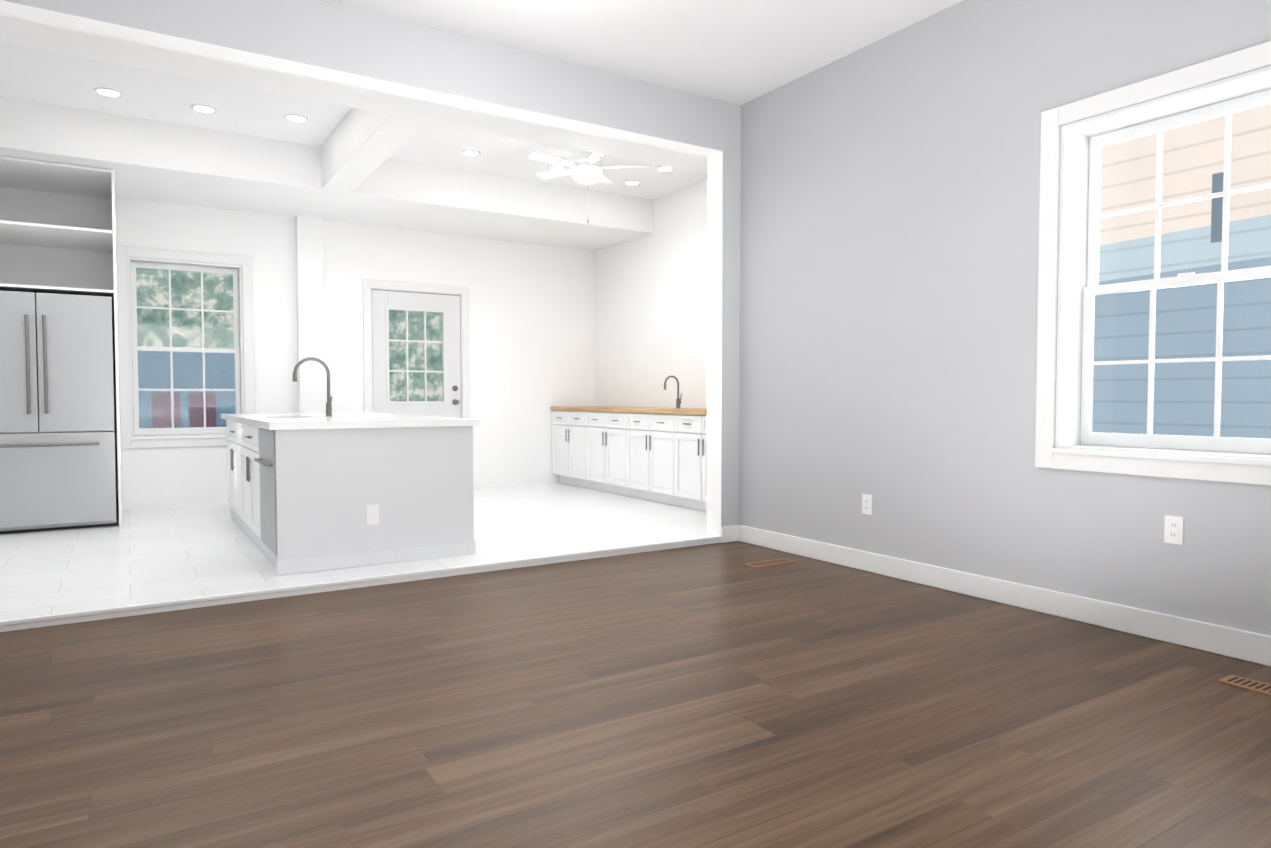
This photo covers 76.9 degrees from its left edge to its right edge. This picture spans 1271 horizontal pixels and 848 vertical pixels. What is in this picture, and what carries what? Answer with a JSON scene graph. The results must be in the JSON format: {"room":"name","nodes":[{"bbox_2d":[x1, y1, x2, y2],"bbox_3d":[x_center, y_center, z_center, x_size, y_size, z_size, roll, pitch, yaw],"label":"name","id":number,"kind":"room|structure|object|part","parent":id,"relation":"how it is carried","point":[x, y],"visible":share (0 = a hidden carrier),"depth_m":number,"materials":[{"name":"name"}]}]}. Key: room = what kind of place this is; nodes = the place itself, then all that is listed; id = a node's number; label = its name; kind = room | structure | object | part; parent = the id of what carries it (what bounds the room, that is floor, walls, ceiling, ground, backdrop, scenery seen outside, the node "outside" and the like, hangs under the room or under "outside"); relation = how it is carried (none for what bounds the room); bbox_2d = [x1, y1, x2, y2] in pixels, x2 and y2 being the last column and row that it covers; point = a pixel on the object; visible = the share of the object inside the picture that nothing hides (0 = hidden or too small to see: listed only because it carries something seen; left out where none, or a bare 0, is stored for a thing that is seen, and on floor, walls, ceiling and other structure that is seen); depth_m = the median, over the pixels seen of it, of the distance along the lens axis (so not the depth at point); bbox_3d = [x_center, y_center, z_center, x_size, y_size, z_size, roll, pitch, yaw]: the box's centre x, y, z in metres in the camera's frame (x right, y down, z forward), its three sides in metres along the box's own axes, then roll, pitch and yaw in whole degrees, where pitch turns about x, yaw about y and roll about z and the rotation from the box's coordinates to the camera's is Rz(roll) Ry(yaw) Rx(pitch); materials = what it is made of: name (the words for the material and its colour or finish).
{"room":"empty living room","nodes":[
{"label":"empty living room","id":0,"kind":"room"},
{"bbox_2d":[113,197,594,510],"bbox_3d":[-3.127,-0.765,7.690,6.540,3.040,0.170,-1,2,-32],"label":"wall","id":1,"kind":"structure","parent":0,"point":[531,334],"depth_m":8.03,"materials":[{"name":"white paint"}]},
{"bbox_2d":[117,245,254,448],"bbox_3d":[-3.988,-0.660,7.128,1.050,1.720,0.200,-1,2,-32],"label":"window","id":2,"kind":"structure","parent":1,"relation":"in","point":[129,439],"depth_m":7.08,"materials":[{"name":"white wood"}]},
{"bbox_3d":[-4.007,-0.662,7.158,0.836,1.506,0.061,-1,2,-32],"label":"kitchen window sash","id":3,"kind":"part","parent":2,"relation":"part of","materials":[{"name":"white plastic"}]},
{"bbox_2d":[295,215,324,412],"bbox_3d":[-3.071,-0.613,7.570,0.220,2.655,0.100,-1,2,-32],"label":"pilaster","id":4,"kind":"object","parent":1,"relation":"attached to","point":[309,298],"visible":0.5,"depth_m":7.51,"materials":[{"name":"white paint"}]},
{"bbox_2d":[371,290,460,417],"bbox_3d":[-2.219,-0.326,8.181,0.909,2.022,0.113,-1,2,-32],"label":"kitchen door","id":5,"kind":"structure","parent":1,"relation":"in","point":[446,306],"depth_m":8.18,"materials":[{"name":"white wood"}]},
{"bbox_2d":[363,279,469,418],"bbox_3d":[-2.260,-0.371,8.245,1.087,2.125,0.186,-1,2,-32],"label":"door frame","id":6,"kind":"structure","parent":1,"relation":"attached to","point":[369,285],"depth_m":8.13,"materials":[{"name":"white wood"}]},
{"bbox_2d":[0,483,720,631],"bbox_3d":[-2.081,0.837,6.100,6.220,0.147,3.746,-1,2,-32],"label":"floor","id":7,"kind":"structure","parent":0,"point":[146,561],"depth_m":4.97,"materials":[{"name":"white tile"}]},
{"bbox_2d":[0,291,117,533],"bbox_3d":[-4.501,-0.092,6.091,0.910,1.714,1.031,-1,2,-32],"label":"fridge","id":8,"kind":"object","parent":7,"relation":"on","point":[58,453],"visible":1,"depth_m":5.77,"materials":[{"name":"silver metal"}]},
{"bbox_2d":[0,156,122,525],"bbox_3d":[-4.727,-0.557,5.994,1.442,2.650,0.976,-1,2,-32],"label":"surround","id":9,"kind":"object","parent":7,"relation":"on","point":[58,233],"visible":0.92,"depth_m":6.38,"materials":[{"name":"white wood"}]},
{"bbox_2d":[221,416,475,575],"bbox_3d":[-2.170,0.381,5.710,1.167,0.794,2.562,-1,2,-32],"label":"kitchen island","id":10,"kind":"object","parent":7,"relation":"on","point":[311,492],"depth_m":4.65,"materials":[{"name":"white paint"}]},
{"bbox_2d":[221,412,479,431],"bbox_3d":[-2.160,-0.037,5.709,1.190,0.040,2.620,-1,2,-32],"label":"island countertop","id":11,"kind":"structure","parent":10,"relation":"on","point":[276,422],"depth_m":4.84,"materials":[{"name":"white stone"}]},
{"bbox_2d":[293,357,332,415],"bbox_3d":[-2.235,-0.258,5.550,0.261,0.411,0.076,-1,2,-32],"label":"island faucet","id":12,"kind":"object","parent":11,"relation":"on","point":[328,403],"visible":1,"depth_m":5.59,"materials":[{"name":"silver metal"}]},
{"bbox_2d":[552,410,581,486],"bbox_3d":[-0.476,0.261,8.798,0.564,0.821,0.852,-1,2,-32],"label":"base cabinet","id":13,"kind":"object","parent":7,"relation":"on","point":[567,424],"depth_m":8.70,"materials":[{"name":"white wood"}]},
{"bbox_2d":[582,410,621,494],"bbox_3d":[-0.066,0.283,8.154,0.564,0.821,0.911,-1,2,-32],"label":"base cabinet","id":14,"kind":"object","parent":7,"relation":"on","point":[601,433],"depth_m":8.09,"materials":[{"name":"white wood"}]},
{"bbox_2d":[622,414,665,503],"bbox_3d":[0.360,0.306,7.485,0.564,0.821,0.912,-1,2,-32],"label":"base cabinet","id":15,"kind":"object","parent":7,"relation":"on","point":[653,454],"depth_m":7.42,"materials":[{"name":"white wood"}]},
{"bbox_2d":[666,414,706,511],"bbox_3d":[0.770,0.328,6.841,0.564,0.821,0.852,-1,2,-32],"label":"base cabinet","id":16,"kind":"object","parent":7,"relation":"on","point":[686,434],"depth_m":6.86,"materials":[{"name":"white wood"}]},
{"bbox_2d":[550,406,706,413],"bbox_3d":[0.144,-0.135,7.794,0.580,0.039,3.188,-1,2,-32],"label":"countertop","id":17,"kind":"structure","parent":16,"relation":"on","point":[605,410],"depth_m":7.58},
{"bbox_2d":[664,375,681,408],"bbox_3d":[0.350,-0.299,7.479,0.188,0.309,0.076,-1,2,-32],"label":"bar faucet","id":18,"kind":"object","parent":17,"relation":"on","point":[678,401],"visible":1,"depth_m":7.51,"materials":[{"name":"silver metal"}]},
{"bbox_2d":[0,0,740,542],"bbox_3d":[-1.120,-0.656,4.536,6.540,3.040,0.170,-1,2,-32],"label":"wall","id":19,"kind":"structure","parent":0,"point":[338,44],"depth_m":4.60,"materials":[{"name":"white paint"}]},
{"bbox_2d":[0,0,962,198],"bbox_3d":[-0.103,-2.196,2.883,6.540,0.150,11.440,-1,2,-32],"label":"ceiling","id":20,"kind":"structure","parent":0,"point":[739,52],"depth_m":4.84,"materials":[{"name":"white paint"}]},
{"bbox_2d":[93,87,123,97],"bbox_3d":[-3.501,-2.201,5.321,0.168,0.006,0.168,-2,3,-41],"label":"recessed light","id":21,"kind":"object","parent":20,"relation":"in","point":[109,92],"depth_m":5.31,"materials":[{"name":"white"}]},
{"bbox_2d":[190,104,217,112],"bbox_3d":[-3.029,-2.212,5.621,0.168,0.006,0.168,1,2,31],"label":"recessed light","id":22,"kind":"object","parent":20,"relation":"in","point":[197,107],"depth_m":5.61,"materials":[{"name":"white"}]},
{"bbox_2d":[284,114,308,122],"bbox_3d":[-2.464,-2.218,5.814,0.168,0.006,0.168,1,2,31],"label":"recessed light","id":23,"kind":"object","parent":20,"relation":"in","point":[290,117],"depth_m":5.81,"materials":[{"name":"white plastic"}]},
{"bbox_2d":[0,96,652,250],"bbox_3d":[-2.759,-2.094,7.066,6.200,0.340,1.200,-1,2,-32],"label":"soffit","id":24,"kind":"structure","parent":20,"relation":"attached to","point":[153,160],"depth_m":6.73,"materials":[{"name":"white paint"}]},
{"bbox_2d":[0,15,706,173],"bbox_3d":[-1.256,-2.013,4.704,6.200,0.340,0.340,-1,2,-32],"label":"header beam","id":25,"kind":"structure","parent":20,"relation":"attached to","point":[30,34],"depth_m":4.38,"materials":[{"name":"white paint"}]},
{"bbox_2d":[321,108,426,192],"bbox_3d":[-1.909,-2.047,5.693,0.220,0.340,2.030,-1,2,-32],"label":"cross beam","id":26,"kind":"structure","parent":20,"relation":"attached to","point":[358,146],"depth_m":5.63,"materials":[{"name":"white paint"}]},
{"bbox_2d":[460,150,480,155],"bbox_3d":[-1.367,-2.247,6.642,0.168,0.006,0.168,1,2,31],"label":"recessed light","id":27,"kind":"object","parent":20,"relation":"in","point":[464,152],"depth_m":6.63,"materials":[{"name":"white"}]},
{"bbox_2d":[548,165,566,169],"bbox_3d":[-0.692,-2.262,7.071,0.168,0.006,0.168,1,2,31],"label":"recessed light","id":28,"kind":"object","parent":20,"relation":"in","point":[551,167],"depth_m":7.06,"materials":[{"name":"white plastic"}]},
{"bbox_2d":[528,149,650,223],"bbox_3d":[-0.399,-1.899,6.192,0.936,0.670,0.958,-1,2,-32],"label":"kitchen ceiling fan","id":29,"kind":"object","parent":20,"relation":"hanging from","point":[586,169],"visible":0.81,"depth_m":6.13,"materials":[{"name":"white"}]},
{"bbox_2d":[623,180,640,184],"bbox_3d":[-0.032,-2.278,7.561,0.168,0.006,0.168,1,2,31],"label":"recessed light","id":30,"kind":"object","parent":20,"relation":"in","point":[629,182],"depth_m":7.55,"materials":[{"name":"white plastic"}]},
{"bbox_2d":[656,166,674,171],"bbox_3d":[0.263,-2.262,7.097,0.168,0.006,0.168,-2,3,-41],"label":"recessed light","id":31,"kind":"object","parent":20,"relation":"in","point":[661,168],"depth_m":7.09,"materials":[{"name":"white plastic"}]},
{"bbox_2d":[0,541,1270,847],"bbox_3d":[0.707,1.029,1.198,5.180,0.100,7.542,-1,2,-32],"label":"floor","id":32,"kind":"structure","parent":0,"point":[718,695],"depth_m":2.51,"materials":[{"name":"brown wood"}]},
{"bbox_2d":[744,558,794,567],"bbox_3d":[0.821,0.849,4.891,0.320,0.006,0.110,-1,2,-32],"label":"floor vent","id":33,"kind":"object","parent":32,"relation":"in","point":[769,563],"visible":1,"depth_m":4.88,"materials":[{"name":"brown wood"}]},
{"bbox_2d":[1218,675,1270,694],"bbox_3d":[2.214,0.922,2.757,0.110,0.006,0.320,-1,2,-32],"label":"floor vent","id":34,"kind":"object","parent":32,"relation":"in","point":[1249,684],"visible":1,"depth_m":2.83,"materials":[{"name":"brown wood"}]},
{"bbox_2d":[595,180,706,408],"bbox_3d":[0.565,-0.769,7.821,0.170,3.040,3.570,-1,2,-32],"label":"wall","id":35,"kind":"structure","parent":0,"point":[650,313],"depth_m":8.17,"materials":[{"name":"white paint"}]},
{"bbox_2d":[739,0,1270,635],"bbox_3d":[2.821,-0.589,2.581,0.270,3.040,7.700,-1,2,-32],"label":"wall","id":36,"kind":"structure","parent":0,"point":[889,242],"depth_m":4.19,"materials":[{"name":"grey paint"}]},
{"bbox_2d":[862,494,871,514],"bbox_3d":[1.351,0.470,4.670,0.008,0.115,0.070,-1,2,-32],"label":"electrical outlet plate","id":37,"kind":"object","parent":36,"relation":"attached to","point":[866,504],"visible":1,"depth_m":4.67,"materials":[{"name":"white plastic"}]},
{"bbox_2d":[733,525,1270,666],"bbox_3d":[1.758,0.824,4.031,0.020,0.115,3.855,-1,2,-32],"label":"baseboard","id":38,"kind":"structure","parent":36,"relation":"attached to","point":[1253,647],"depth_m":3.77,"materials":[{"name":"white wood"}]},
{"bbox_2d":[1035,41,1270,485],"bbox_3d":[2.293,-0.612,3.383,0.300,1.660,1.070,-1,2,-32],"label":"window","id":39,"kind":"structure","parent":36,"relation":"in","point":[1068,212],"depth_m":3.56,"materials":[{"name":"white wood"}]},
{"bbox_3d":[2.365,-0.613,3.428,0.061,1.446,0.856,-1,2,-32],"label":"living room window sash","id":40,"kind":"part","parent":39,"relation":"part of","materials":[{"name":"white plastic"}]},
{"bbox_2d":[1164,515,1183,544],"bbox_3d":[2.220,0.437,3.301,0.008,0.115,0.070,-1,2,-32],"label":"electrical outlet plate","id":41,"kind":"object","parent":36,"relation":"attached to","point":[1173,529],"visible":1,"depth_m":3.30,"materials":[{"name":"white plastic"}]},
{"label":"outside","id":42,"kind":"structure","parent":0,"visible":0},
{"bbox_2d":[1092,104,1270,438],"bbox_3d":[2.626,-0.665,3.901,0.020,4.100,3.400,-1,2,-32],"label":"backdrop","id":43,"kind":"structure","parent":42,"point":[1144,265],"depth_m":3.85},
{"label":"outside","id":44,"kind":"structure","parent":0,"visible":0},
{"bbox_2d":[130,268,441,427],"bbox_3d":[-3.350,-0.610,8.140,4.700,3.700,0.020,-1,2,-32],"label":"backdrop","id":45,"kind":"structure","parent":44,"point":[218,363],"depth_m":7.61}
]}

